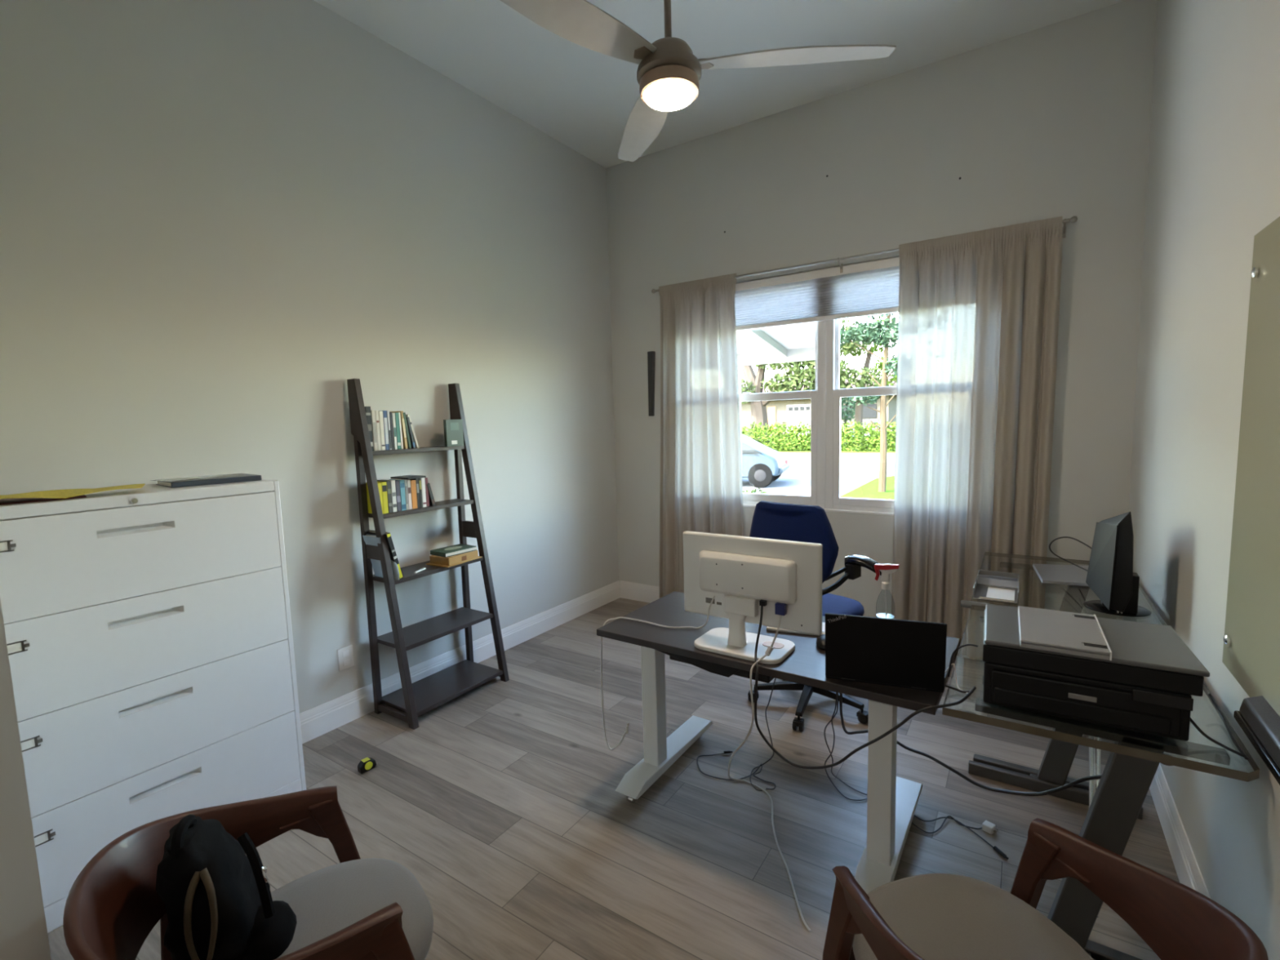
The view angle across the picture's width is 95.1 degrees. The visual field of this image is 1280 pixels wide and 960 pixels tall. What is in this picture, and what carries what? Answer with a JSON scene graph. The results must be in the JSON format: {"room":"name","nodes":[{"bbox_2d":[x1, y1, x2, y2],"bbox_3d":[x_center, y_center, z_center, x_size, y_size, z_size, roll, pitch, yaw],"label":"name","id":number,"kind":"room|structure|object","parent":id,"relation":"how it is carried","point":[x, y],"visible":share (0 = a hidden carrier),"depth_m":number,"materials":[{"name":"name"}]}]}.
{"room":"office","nodes":[
{"label":"office","id":0,"kind":"room"},
{"bbox_2d":[0,598,51,959],"bbox_3d":[-0.987,-0.323,0.782,3.508,3.690,0.120,2,7,33],"label":"wall","id":1,"kind":"structure","parent":0,"point":[24,935],"depth_m":0.97,"materials":[{"name":"paint"}]},
{"bbox_2d":[0,0,618,713],"bbox_3d":[-1.382,-0.587,3.500,0.150,3.690,4.251,2,7,33],"label":"wall","id":2,"kind":"structure","parent":0,"point":[218,217],"depth_m":2.92,"materials":[{"name":"paint"}]},
{"bbox_2d":[337,644,354,671],"bbox_3d":[-1.579,0.956,3.145,0.008,0.120,0.085,2,7,33],"label":"wall outlet","id":3,"kind":"object","parent":2,"relation":"attached to","point":[345,655],"visible":1,"depth_m":3.14,"materials":[{"name":"white plastic"}]},
{"bbox_2d":[299,580,619,743],"bbox_3d":[-1.272,1.176,3.620,0.016,0.153,3.981,2,7,33],"label":"baseboard","id":4,"kind":"structure","parent":2,"relation":"attached to","point":[317,721],"depth_m":3.70,"materials":[{"name":"white paint"}]},
{"bbox_2d":[47,597,1179,959],"bbox_3d":[-0.756,1.539,1.244,3.808,0.120,7.731,2,7,33],"label":"floor","id":5,"kind":"structure","parent":0,"point":[503,803],"depth_m":2.35,"materials":[{"name":"grey wood"}]},
{"bbox_2d":[0,479,306,933],"bbox_3d":[-1.904,0.724,2.200,0.448,1.372,0.944,2,7,33],"label":"filing cabinet","id":6,"kind":"object","parent":5,"relation":"on","point":[148,630],"visible":0.8,"depth_m":2.05,"materials":[{"name":"white metal"}]},
{"bbox_2d":[0,494,86,505],"bbox_3d":[-2.058,0.062,1.946,0.368,0.004,0.321,3,7,40],"label":"folder","id":7,"kind":"object","parent":6,"relation":"on","point":[11,500],"visible":0.44,"depth_m":1.88,"materials":[{"name":"black plastic"}]},
{"bbox_2d":[0,483,145,498],"bbox_3d":[-1.923,0.046,1.927,0.195,0.021,0.520,2,7,33],"label":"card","id":8,"kind":"object","parent":7,"relation":"on","point":[65,493],"visible":1,"depth_m":1.94,"materials":[{"name":"yellow paper"}]},
{"bbox_2d":[150,473,261,488],"bbox_3d":[-1.765,0.000,2.381,0.240,0.022,0.324,3,7,39],"label":"binder","id":9,"kind":"object","parent":6,"relation":"on","point":[234,477],"visible":1,"depth_m":2.32,"materials":[{"name":"black plastic"}]},
{"bbox_2d":[62,786,433,959],"bbox_3d":[-0.754,1.092,1.240,0.599,0.770,0.569,-6,7,-39],"label":"dining chair","id":10,"kind":"object","parent":5,"relation":"on","point":[355,908],"visible":0.85,"depth_m":1.26,"materials":[{"name":"brown wood"}]},
{"bbox_2d":[155,813,297,959],"bbox_3d":[-0.872,0.835,1.249,0.231,0.290,0.260,-4,6,-26],"label":"bag","id":11,"kind":"object","parent":10,"relation":"on","point":[216,897],"visible":1,"depth_m":1.18,"materials":[{"name":"black fabric"}]},
{"bbox_2d":[357,757,377,773],"bbox_3d":[-1.260,1.317,2.712,0.040,0.054,0.083,3,7,38],"label":"tape measure","id":12,"kind":"object","parent":5,"relation":"on","point":[366,764],"visible":1,"depth_m":2.69,"materials":[{"name":"black plastic"}]},
{"bbox_2d":[346,378,509,729],"bbox_3d":[-1.176,0.355,3.355,0.372,1.835,0.680,2,7,33],"label":"ladder shelf","id":13,"kind":"object","parent":5,"relation":"on","point":[415,699],"visible":0.89,"depth_m":3.28,"materials":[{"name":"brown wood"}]},
{"bbox_2d":[364,406,373,450],"bbox_3d":[-1.489,-0.274,3.138,0.136,0.235,0.030,2,7,33],"label":"book","id":14,"kind":"object","parent":13,"relation":"on","point":[367,409],"visible":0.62,"depth_m":3.10,"materials":[{"name":"paper"}]},
{"bbox_2d":[362,533,382,577],"bbox_3d":[-1.398,0.411,3.136,0.151,0.243,0.076,2,7,33],"label":"book","id":15,"kind":"object","parent":13,"relation":"on","point":[371,540],"visible":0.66,"depth_m":3.13,"materials":[{"name":"paper"}]},
{"bbox_2d":[370,410,377,450],"bbox_3d":[-1.471,-0.266,3.162,0.136,0.215,0.020,2,7,33],"label":"book","id":16,"kind":"object","parent":13,"relation":"on","point":[372,412],"visible":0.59,"depth_m":3.12,"materials":[{"name":"paper"}]},
{"bbox_2d":[365,482,383,513],"bbox_3d":[-1.429,0.097,3.138,0.135,0.165,0.022,2,7,33],"label":"book","id":17,"kind":"object","parent":13,"relation":"on","point":[380,486],"visible":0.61,"depth_m":3.14,"materials":[{"name":"paper"}]},
{"bbox_2d":[374,410,381,450],"bbox_3d":[-1.459,-0.267,3.179,0.136,0.213,0.018,2,7,33],"label":"book","id":18,"kind":"object","parent":13,"relation":"on","point":[377,420],"visible":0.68,"depth_m":3.14,"materials":[{"name":"paper"}]},
{"bbox_2d":[378,410,385,450],"bbox_3d":[-1.447,-0.269,3.199,0.136,0.211,0.022,2,7,33],"label":"book","id":19,"kind":"object","parent":13,"relation":"on","point":[380,412],"visible":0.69,"depth_m":3.16,"materials":[{"name":"paper"}]},
{"bbox_2d":[377,481,388,513],"bbox_3d":[-1.415,0.093,3.160,0.136,0.168,0.028,2,7,33],"label":"book","id":20,"kind":"object","parent":13,"relation":"on","point":[384,484],"visible":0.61,"depth_m":3.12,"materials":[{"name":"paper"}]},
{"bbox_2d":[377,480,392,512],"bbox_3d":[-1.400,0.088,3.183,0.136,0.172,0.024,2,7,33],"label":"book","id":21,"kind":"object","parent":13,"relation":"on","point":[388,482],"visible":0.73,"depth_m":3.15,"materials":[{"name":"paper"}]},
{"bbox_2d":[367,529,403,578],"bbox_3d":[-1.375,0.401,3.151,0.191,0.260,0.080,2,7,33],"label":"book","id":22,"kind":"object","parent":13,"relation":"on","point":[393,554],"visible":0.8,"depth_m":3.09,"materials":[{"name":"paper"}]},
{"bbox_2d":[382,410,389,449],"bbox_3d":[-1.434,-0.272,3.218,0.136,0.213,0.020,2,7,33],"label":"book","id":23,"kind":"object","parent":13,"relation":"on","point":[384,412],"visible":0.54,"depth_m":3.18,"materials":[{"name":"paper"}]},
{"bbox_2d":[380,479,397,511],"bbox_3d":[-1.385,0.085,3.205,0.136,0.172,0.024,2,7,33],"label":"book","id":24,"kind":"object","parent":13,"relation":"on","point":[393,482],"visible":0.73,"depth_m":3.17,"materials":[{"name":"paper"}]},
{"bbox_2d":[386,410,391,449],"bbox_3d":[-1.423,-0.274,3.235,0.136,0.212,0.013,2,7,33],"label":"book","id":25,"kind":"object","parent":13,"relation":"on","point":[388,411],"visible":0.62,"depth_m":3.20,"materials":[{"name":"paper"}]},
{"bbox_2d":[391,413,397,449],"bbox_3d":[-1.405,-0.271,3.261,0.136,0.200,0.016,2,7,33],"label":"book","id":26,"kind":"object","parent":13,"relation":"on","point":[393,414],"visible":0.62,"depth_m":3.22,"materials":[{"name":"paper"}]},
{"bbox_2d":[391,560,399,580],"bbox_3d":[-1.321,0.476,3.120,0.104,0.104,0.047,2,7,33],"label":"gadget","id":27,"kind":"object","parent":13,"relation":"on","point":[394,566],"visible":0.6,"depth_m":3.09,"materials":[{"name":"grey plastic"}]},
{"bbox_2d":[385,479,406,511],"bbox_3d":[-1.355,0.082,3.250,0.136,0.168,0.028,2,7,33],"label":"book","id":28,"kind":"object","parent":13,"relation":"on","point":[402,482],"visible":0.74,"depth_m":3.21,"materials":[{"name":"paper"}]},
{"bbox_2d":[394,412,401,448],"bbox_3d":[-1.393,-0.274,3.278,0.136,0.202,0.022,2,7,33],"label":"book","id":29,"kind":"object","parent":13,"relation":"on","point":[397,414],"visible":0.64,"depth_m":3.24,"materials":[{"name":"paper"}]},
{"bbox_2d":[395,480,401,511],"bbox_3d":[-1.371,0.085,3.227,0.136,0.168,0.024,2,7,33],"label":"book","id":30,"kind":"object","parent":13,"relation":"on","point":[397,482],"visible":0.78,"depth_m":3.19,"materials":[{"name":"paper"}]},
{"bbox_2d":[389,410,408,448],"bbox_3d":[-1.373,-0.282,3.310,0.136,0.212,0.031,2,7,33],"label":"book","id":31,"kind":"object","parent":13,"relation":"on","point":[403,428],"visible":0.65,"depth_m":3.27,"materials":[{"name":"paper"}]},
{"bbox_2d":[399,479,412,509],"bbox_3d":[-1.333,0.080,3.284,0.136,0.164,0.020,2,7,33],"label":"book","id":32,"kind":"object","parent":13,"relation":"on","point":[409,491],"visible":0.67,"depth_m":3.25,"materials":[{"name":"paper"}]},
{"bbox_2d":[403,412,411,448],"bbox_3d":[-1.363,-0.279,3.326,0.135,0.205,0.042,2,7,33],"label":"book","id":33,"kind":"object","parent":13,"relation":"on","point":[409,445],"visible":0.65,"depth_m":3.29,"materials":[{"name":"paper"}]},
{"bbox_2d":[403,479,417,509],"bbox_3d":[-1.317,0.079,3.307,0.135,0.160,0.032,2,7,33],"label":"book","id":34,"kind":"object","parent":13,"relation":"on","point":[413,485],"visible":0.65,"depth_m":3.27,"materials":[{"name":"paper"}]},
{"bbox_2d":[406,417,415,448],"bbox_3d":[-1.347,-0.268,3.345,0.136,0.180,0.046,2,7,33],"label":"book","id":35,"kind":"object","parent":13,"relation":"on","point":[412,442],"visible":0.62,"depth_m":3.31,"materials":[{"name":"paper"}]},
{"bbox_2d":[418,478,422,507],"bbox_3d":[-1.294,0.069,3.344,0.136,0.172,0.014,2,7,33],"label":"book","id":36,"kind":"object","parent":13,"relation":"on","point":[420,479],"visible":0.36,"depth_m":3.31,"materials":[{"name":"paper"}]},
{"bbox_2d":[391,475,426,479],"bbox_3d":[-1.286,-0.016,3.264,0.150,0.010,0.130,2,7,33],"label":"notebook","id":37,"kind":"object","parent":36,"relation":"on","point":[405,477],"visible":1,"depth_m":3.23,"materials":[{"name":"grey paper"}]},
{"bbox_2d":[421,477,426,507],"bbox_3d":[-1.282,0.068,3.361,0.136,0.170,0.024,2,7,33],"label":"book","id":38,"kind":"object","parent":13,"relation":"on","point":[423,480],"visible":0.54,"depth_m":3.32,"materials":[{"name":"paper"}]},
{"bbox_2d":[426,483,435,506],"bbox_3d":[-1.254,0.084,3.400,0.136,0.138,0.052,2,7,33],"label":"book","id":39,"kind":"object","parent":13,"relation":"on","point":[432,503],"visible":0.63,"depth_m":3.37,"materials":[{"name":"paper"}]},
{"bbox_2d":[443,419,463,446],"bbox_3d":[-1.109,-0.281,3.488,0.023,0.158,0.124,2,7,33],"label":"book","id":40,"kind":"object","parent":13,"relation":"on","point":[453,428],"visible":1,"depth_m":3.47,"materials":[{"name":"green paper"}]},
{"bbox_2d":[426,550,481,567],"bbox_3d":[-1.109,0.459,3.498,0.180,0.050,0.270,2,7,29],"label":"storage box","id":41,"kind":"object","parent":13,"relation":"on","point":[437,561],"visible":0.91,"depth_m":3.42,"materials":[{"name":"brown paper"}]},
{"bbox_2d":[430,543,476,557],"bbox_3d":[-1.115,0.420,3.504,0.150,0.027,0.220,3,7,36],"label":"book","id":42,"kind":"object","parent":41,"relation":"on","point":[460,548],"visible":1,"depth_m":3.46,"materials":[{"name":"paper"}]},
{"bbox_2d":[696,751,775,790],"bbox_3d":[0.436,1.295,2.634,0.390,0.014,0.222,2,7,33],"label":"cable","id":43,"kind":"object","parent":5,"relation":"on","point":[724,752],"visible":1,"depth_m":2.59,"materials":[{"name":"black rubber"}]},
{"bbox_2d":[596,591,960,894],"bbox_3d":[0.536,0.959,2.331,1.232,0.745,0.690,2,7,34],"label":"desk","id":44,"kind":"object","parent":5,"relation":"on","point":[892,799],"visible":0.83,"depth_m":2.12,"materials":[{"name":"brown wood"}]},
{"bbox_2d":[654,648,740,677],"bbox_3d":[0.198,0.666,2.173,0.438,0.057,0.030,2,7,34],"label":"cable tray","id":45,"kind":"object","parent":44,"relation":"on","point":[719,669],"depth_m":2.12,"materials":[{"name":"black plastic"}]},
{"bbox_2d":[682,530,822,664],"bbox_3d":[0.390,0.406,2.103,0.524,0.408,0.215,2,7,34],"label":"monitor","id":46,"kind":"object","parent":44,"relation":"on","point":[744,575],"visible":1,"depth_m":2.06,"materials":[{"name":"white plastic"}]},
{"bbox_2d":[600,595,715,750],"bbox_3d":[0.082,0.748,2.327,0.516,0.690,0.173,1,6,26],"label":"cable","id":47,"kind":"object","parent":46,"relation":"attached to","point":[713,597],"visible":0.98,"depth_m":2.40,"materials":[{"name":"white rubber"}]},
{"bbox_2d":[728,615,811,932],"bbox_3d":[0.433,0.900,2.132,0.184,0.906,0.763,-1,6,2],"label":"cable","id":48,"kind":"object","parent":46,"relation":"attached to","point":[769,650],"visible":1,"depth_m":1.99,"materials":[{"name":"white plastic"}]},
{"bbox_2d":[754,605,976,768],"bbox_3d":[0.663,0.685,1.826,0.658,0.470,0.144,2,7,33],"label":"cable","id":49,"kind":"object","parent":46,"relation":"attached to","point":[973,688],"visible":1,"depth_m":1.81,"materials":[{"name":"black rubber"}]},
{"bbox_2d":[750,677,775,791],"bbox_3d":[0.510,0.992,2.435,0.102,0.662,0.393,-1,6,7],"label":"cable","id":50,"kind":"object","parent":44,"relation":"hanging from","point":[775,677],"visible":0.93,"depth_m":2.28,"materials":[{"name":"black rubber"}]},
{"bbox_2d":[766,622,825,635],"bbox_3d":[0.645,0.576,2.293,0.280,0.018,0.120,1,6,21],"label":"keyboard","id":51,"kind":"object","parent":44,"relation":"on","point":[768,628],"visible":0.05,"depth_m":2.26,"materials":[{"name":"white plastic"}]},
{"bbox_2d":[816,634,825,649],"bbox_3d":[0.672,0.584,2.125,0.064,0.034,0.104,1,6,23],"label":"mouse","id":52,"kind":"object","parent":44,"relation":"on","point":[820,641],"visible":0.47,"depth_m":2.10,"materials":[{"name":"black plastic"}]},
{"bbox_2d":[825,613,946,692],"bbox_3d":[0.778,0.509,1.879,0.336,0.225,0.268,1,6,21],"label":"laptop","id":53,"kind":"object","parent":44,"relation":"on","point":[894,652],"visible":1,"depth_m":1.76,"materials":[{"name":"black plastic"}]},
{"bbox_2d":[874,563,899,618],"bbox_3d":[0.948,0.449,2.252,0.086,0.262,0.068,2,7,33],"label":"spray bottle","id":54,"kind":"object","parent":44,"relation":"on","point":[886,569],"visible":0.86,"depth_m":2.24,"materials":[{"name":"clear plastic"}]},
{"bbox_2d":[747,500,881,731],"bbox_3d":[0.902,0.664,3.179,0.635,1.139,0.647,-1,6,2],"label":"office chair","id":55,"kind":"object","parent":5,"relation":"on","point":[771,520],"visible":0.41,"depth_m":2.96,"materials":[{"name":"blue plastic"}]},
{"bbox_2d":[824,692,982,833],"bbox_3d":[0.968,0.988,2.231,0.588,0.677,0.283,2,7,33],"label":"cable","id":56,"kind":"object","parent":5,"relation":"on","point":[943,823],"visible":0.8,"depth_m":2.25,"materials":[{"name":"black rubber"}]},
{"bbox_2d":[823,692,1008,859],"bbox_3d":[1.033,0.986,2.239,0.659,0.678,0.267,2,7,33],"label":"cable","id":57,"kind":"object","parent":5,"relation":"on","point":[995,848],"visible":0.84,"depth_m":2.26,"materials":[{"name":"black rubber"}]},
{"bbox_2d":[982,820,998,834],"bbox_3d":[1.319,1.310,2.204,0.032,0.028,0.048,-6,7,-36],"label":"charger","id":58,"kind":"object","parent":5,"relation":"on","point":[988,827],"visible":1,"depth_m":2.20,"materials":[{"name":"white plastic"}]},
{"bbox_2d":[822,817,1268,959],"bbox_3d":[0.704,1.064,1.118,0.578,0.770,0.609,-3,6,-14],"label":"dining chair","id":59,"kind":"object","parent":5,"relation":"on","point":[930,916],"visible":1,"depth_m":1.19,"materials":[{"name":"brown wood"}]},
{"bbox_2d":[942,551,1259,959],"bbox_3d":[1.718,0.910,2.438,0.685,0.755,2.187,2,7,33],"label":"glass desk","id":60,"kind":"object","parent":5,"relation":"on","point":[1115,802],"visible":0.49,"depth_m":1.61,"materials":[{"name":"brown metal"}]},
{"bbox_2d":[947,644,977,676],"bbox_3d":[0.981,0.548,1.779,0.079,0.118,0.016,3,8,41],"label":"cable","id":61,"kind":"object","parent":60,"relation":"on","point":[965,645],"visible":1,"depth_m":1.79,"materials":[{"name":"black rubber"}]},
{"bbox_2d":[840,693,1102,795],"bbox_3d":[1.046,0.837,1.927,0.040,0.319,0.848,-6,7,-39],"label":"cable","id":62,"kind":"object","parent":60,"relation":"hanging from","point":[1097,776],"visible":0.82,"depth_m":1.88,"materials":[{"name":"black rubber"}]},
{"bbox_2d":[973,569,1019,604],"bbox_3d":[1.653,0.488,2.712,0.170,0.052,0.360,2,7,33],"label":"desk tray","id":63,"kind":"object","parent":60,"relation":"on","point":[989,585],"visible":1,"depth_m":2.71,"materials":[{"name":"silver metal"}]},
{"bbox_2d":[1032,564,1088,586],"bbox_3d":[2.128,0.471,2.941,0.260,0.014,0.434,2,7,33],"label":"laptop","id":64,"kind":"object","parent":60,"relation":"on","point":[1067,575],"visible":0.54,"depth_m":2.91,"materials":[{"name":"silver metal"}]},
{"bbox_2d":[982,604,1209,741],"bbox_3d":[1.253,0.531,1.677,0.467,0.196,0.359,2,7,31],"label":"printer","id":65,"kind":"object","parent":60,"relation":"on","point":[1149,681],"visible":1,"depth_m":1.54,"materials":[{"name":"black plastic"}]},
{"bbox_2d":[1017,605,1111,660],"bbox_3d":[1.187,0.424,1.657,0.193,0.025,0.324,2,7,32],"label":"laptop","id":66,"kind":"object","parent":65,"relation":"on","point":[1074,633],"visible":1,"depth_m":1.61,"materials":[{"name":"silver metal"}]},
{"bbox_2d":[994,687,1171,735],"bbox_3d":[1.153,0.606,1.545,0.375,0.044,0.008,2,7,31],"label":"paper tray","id":67,"kind":"object","parent":65,"relation":"on","point":[1152,723],"depth_m":1.53,"materials":[{"name":"black plastic"}]},
{"bbox_2d":[1083,511,1151,617],"bbox_3d":[1.948,0.317,2.376,0.220,0.443,0.440,2,7,33],"label":"monitor","id":68,"kind":"object","parent":60,"relation":"on","point":[1109,575],"visible":0.93,"depth_m":2.26,"materials":[{"name":"black plastic"}]},
{"bbox_2d":[1048,536,1091,571],"bbox_3d":[2.163,0.379,2.878,0.070,0.157,0.786,1,6,21],"label":"cable","id":69,"kind":"object","parent":68,"relation":"attached to","point":[1053,540],"visible":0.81,"depth_m":3.10,"materials":[{"name":"black rubber"}]},
{"bbox_2d":[1124,572,1139,613],"bbox_3d":[1.974,0.452,2.357,0.042,0.152,0.070,2,7,33],"label":"monitor stand","id":70,"kind":"object","parent":68,"relation":"on","point":[1131,606],"visible":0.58,"depth_m":2.33,"materials":[{"name":"black plastic"}]},
{"bbox_2d":[1190,717,1246,757],"bbox_3d":[1.401,0.620,1.428,0.017,0.054,0.125,-3,6,-18],"label":"cable","id":71,"kind":"object","parent":60,"relation":"on","point":[1193,722],"visible":0.87,"depth_m":1.43,"materials":[{"name":"black plastic"}]},
{"bbox_2d":[1208,693,1248,759],"bbox_3d":[1.491,0.618,1.481,0.018,0.046,0.272,2,7,30],"label":"cable","id":72,"kind":"object","parent":60,"relation":"on","point":[1210,695],"visible":1,"depth_m":1.50,"materials":[{"name":"black rubber"}]},
{"bbox_2d":[313,0,1125,168],"bbox_3d":[0.094,-2.437,2.304,3.808,0.150,4.251,2,7,33],"label":"ceiling","id":73,"kind":"structure","parent":0,"point":[582,98],"depth_m":3.33,"materials":[{"name":"paint"}]},
{"bbox_2d":[499,0,896,161],"bbox_3d":[0.089,-1.882,2.069,1.356,0.908,1.414,2,7,33],"label":"ceiling fan","id":74,"kind":"object","parent":73,"relation":"hanging from","point":[668,73],"visible":1,"depth_m":2.14,"materials":[{"name":"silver metal"}]},
{"bbox_2d":[605,0,1157,620],"bbox_3d":[1.272,-0.731,4.199,3.508,3.690,0.150,2,7,33],"label":"wall","id":75,"kind":"structure","parent":0,"point":[1054,120],"depth_m":3.60,"materials":[{"name":"paint"}]},
{"bbox_2d":[647,351,655,416],"bbox_3d":[0.098,-0.796,4.854,0.062,0.528,0.035,2,7,33],"label":"wall panel","id":76,"kind":"object","parent":75,"relation":"attached to","point":[651,355],"visible":1,"depth_m":4.84,"materials":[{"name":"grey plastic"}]},
{"bbox_2d":[619,580,982,661],"bbox_3d":[1.275,1.036,4.308,3.476,0.153,0.016,2,7,33],"label":"baseboard","id":77,"kind":"structure","parent":75,"relation":"attached to","point":[628,590],"depth_m":5.14,"materials":[{"name":"white paint"}]},
{"bbox_2d":[736,256,899,515],"bbox_3d":[1.236,-0.623,4.199,2.140,1.692,0.098,2,7,33],"label":"window","id":78,"kind":"structure","parent":75,"relation":"in","point":[825,400],"depth_m":4.14,"materials":[{"name":"white plastic"}]},
{"bbox_2d":[734,257,899,330],"bbox_3d":[1.198,-1.281,4.103,2.120,0.343,0.026,2,7,33],"label":"cellular shade","id":79,"kind":"object","parent":78,"relation":"attached to","point":[868,288],"visible":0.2,"depth_m":4.06,"materials":[{"name":"white fabric"}]},
{"bbox_2d":[651,216,1077,293],"bbox_3d":[1.258,-1.444,3.970,2.735,0.088,0.105,2,7,33],"label":"curtain rod","id":80,"kind":"object","parent":75,"relation":"attached to","point":[1073,220],"visible":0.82,"depth_m":3.92,"materials":[{"name":"silver metal"}]},
{"bbox_2d":[658,273,744,598],"bbox_3d":[0.463,-0.234,4.598,0.797,2.601,0.102,2,7,33],"label":"curtain","id":81,"kind":"object","parent":80,"relation":"hanging from","point":[701,487],"visible":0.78,"depth_m":4.56,"materials":[{"name":"fabric"}]},
{"bbox_2d":[891,216,1062,659],"bbox_3d":[2.007,-0.175,3.587,0.859,2.601,0.099,2,7,33],"label":"curtain","id":82,"kind":"object","parent":80,"relation":"hanging from","point":[979,311],"visible":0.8,"depth_m":3.55,"materials":[{"name":"fabric"}]},
{"bbox_2d":[1122,0,1279,959],"bbox_3d":[1.675,-0.469,1.494,0.150,3.690,4.251,2,7,33],"label":"wall","id":83,"kind":"structure","parent":0,"point":[1213,184],"depth_m":1.91,"materials":[{"name":"paint"}]},
{"bbox_2d":[1149,763,1210,898],"bbox_3d":[1.619,1.294,1.663,0.016,0.153,4.081,2,7,33],"label":"baseboard","id":84,"kind":"structure","parent":83,"relation":"attached to","point":[1185,864],"depth_m":2.03,"materials":[{"name":"white paint"}]},
{"bbox_2d":[1222,216,1279,716],"bbox_3d":[1.279,-0.007,1.084,0.033,1.125,1.105,2,7,33],"label":"board","id":85,"kind":"object","parent":83,"relation":"attached to","point":[1251,638],"visible":1,"depth_m":1.40,"materials":[{"name":"beige glass"}]},
{"bbox_2d":[1233,695,1279,785],"bbox_3d":[1.309,0.540,1.190,0.062,0.081,0.405,2,7,33],"label":"marker tray","id":86,"kind":"object","parent":83,"relation":"attached to","point":[1255,717],"visible":0.89,"depth_m":1.25,"materials":[{"name":"grey metal"}]},
{"label":"outside","id":87,"kind":"structure","parent":0,"visible":0},
{"bbox_2d":[736,321,815,365],"bbox_3d":[0.056,-1.657,7.427,4.840,0.430,1.920,2,7,33],"label":"porch roof","id":88,"kind":"structure","parent":87,"point":[794,342],"depth_m":7.01,"materials":[{"name":"white paint"}]},
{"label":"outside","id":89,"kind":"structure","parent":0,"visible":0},
{"bbox_2d":[748,435,895,453],"bbox_3d":[11.547,-3.117,44.759,150.000,0.040,32.400,2,7,33],"label":"lawn","id":90,"kind":"structure","parent":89,"point":[856,450],"depth_m":28.14,"materials":[{"name":"green plant"}]},
{"bbox_2d":[741,318,881,444],"bbox_3d":[7.481,-6.104,31.695,10.980,8.943,3.658,2,7,33],"label":"oak tree","id":91,"kind":"object","parent":90,"relation":"on","point":[793,380],"visible":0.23,"depth_m":30.26,"materials":[{"name":"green plant"}]},
{"bbox_2d":[741,419,896,452],"bbox_3d":[7.471,-2.023,29.280,12.248,1.943,1.924,2,7,33],"label":"hedge","id":92,"kind":"object","parent":90,"relation":"on","point":[784,442],"visible":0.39,"depth_m":28.50,"materials":[{"name":"green plant"}]},
{"bbox_2d":[741,377,897,435],"bbox_3d":[13.151,-6.632,55.566,22.600,4.750,9.600,2,7,33],"label":"house","id":93,"kind":"structure","parent":90,"relation":"on","point":[791,411],"depth_m":50.53,"materials":[{"name":"beige paint"}]},
{"bbox_2d":[840,396,856,444],"bbox_3d":[12.032,-3.578,34.492,1.782,3.072,1.809,-2,6,-3],"label":"tree","id":94,"kind":"object","parent":90,"relation":"on","point":[847,414],"visible":0.53,"depth_m":34.16,"materials":[{"name":"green plant"}]},
{"bbox_2d":[843,418,893,439],"bbox_3d":[15.949,-3.432,39.825,4.448,1.405,1.750,2,7,33],"label":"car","id":95,"kind":"object","parent":90,"relation":"on","point":[867,421],"visible":0.05,"depth_m":39.29,"materials":[{"name":"white paint"}]},
{"bbox_2d":[839,312,898,445],"bbox_3d":[12.656,-5.256,30.143,6.230,7.259,2.140,3,7,37],"label":"street tree","id":96,"kind":"object","parent":90,"relation":"on","point":[859,409],"visible":0.14,"depth_m":30.62,"materials":[{"name":"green plant"}]},
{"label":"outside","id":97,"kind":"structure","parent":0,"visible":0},
{"bbox_2d":[742,453,894,495],"bbox_3d":[18.883,-4.352,55.863,150.000,0.140,105.669,2,7,33],"label":"ground","id":98,"kind":"structure","parent":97,"point":[791,482],"depth_m":15.52,"materials":[{"name":"concrete"}]},
{"bbox_2d":[742,434,789,488],"bbox_3d":[1.679,-0.603,15.838,4.448,1.405,1.750,1,6,21],"label":"car","id":99,"kind":"object","parent":98,"relation":"on","point":[762,464],"visible":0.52,"depth_m":14.51,"materials":[{"name":"blue paint"}]},
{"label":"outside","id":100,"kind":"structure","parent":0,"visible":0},
{"bbox_2d":[840,475,894,499],"bbox_3d":[10.011,0.706,7.380,15.320,0.030,13.900,2,7,33],"label":"lawn","id":101,"kind":"structure","parent":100,"point":[869,490],"depth_m":13.00,"materials":[{"name":"plant"}]},
{"bbox_2d":[840,312,897,492],"bbox_3d":[5.070,-2.068,12.779,2.229,4.820,1.248,2,7,33],"label":"young tree","id":102,"kind":"object","parent":101,"relation":"on","point":[877,330],"visible":0.46,"depth_m":12.65,"materials":[{"name":"green plant"}]},
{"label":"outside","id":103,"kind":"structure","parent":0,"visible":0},
{"bbox_3d":[2.876,1.113,5.358,17.000,0.020,3.169,2,7,33],"label":"patio","id":104,"kind":"object","parent":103,"visible":0},
{"bbox_2d":[737,365,742,463],"bbox_3d":[1.268,-0.305,7.895,0.160,2.420,0.160,2,7,33],"label":"porch post","id":105,"kind":"object","parent":104,"relation":"on","point":[739,366],"visible":0.13,"depth_m":7.81,"materials":[{"name":"white paint"}]},
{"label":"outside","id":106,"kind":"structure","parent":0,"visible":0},
{"bbox_2d":[782,453,895,471],"bbox_3d":[0.107,-1.037,27.452,150.000,0.010,8.100,2,7,33],"label":"road","id":107,"kind":"structure","parent":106,"point":[852,462],"depth_m":21.77,"materials":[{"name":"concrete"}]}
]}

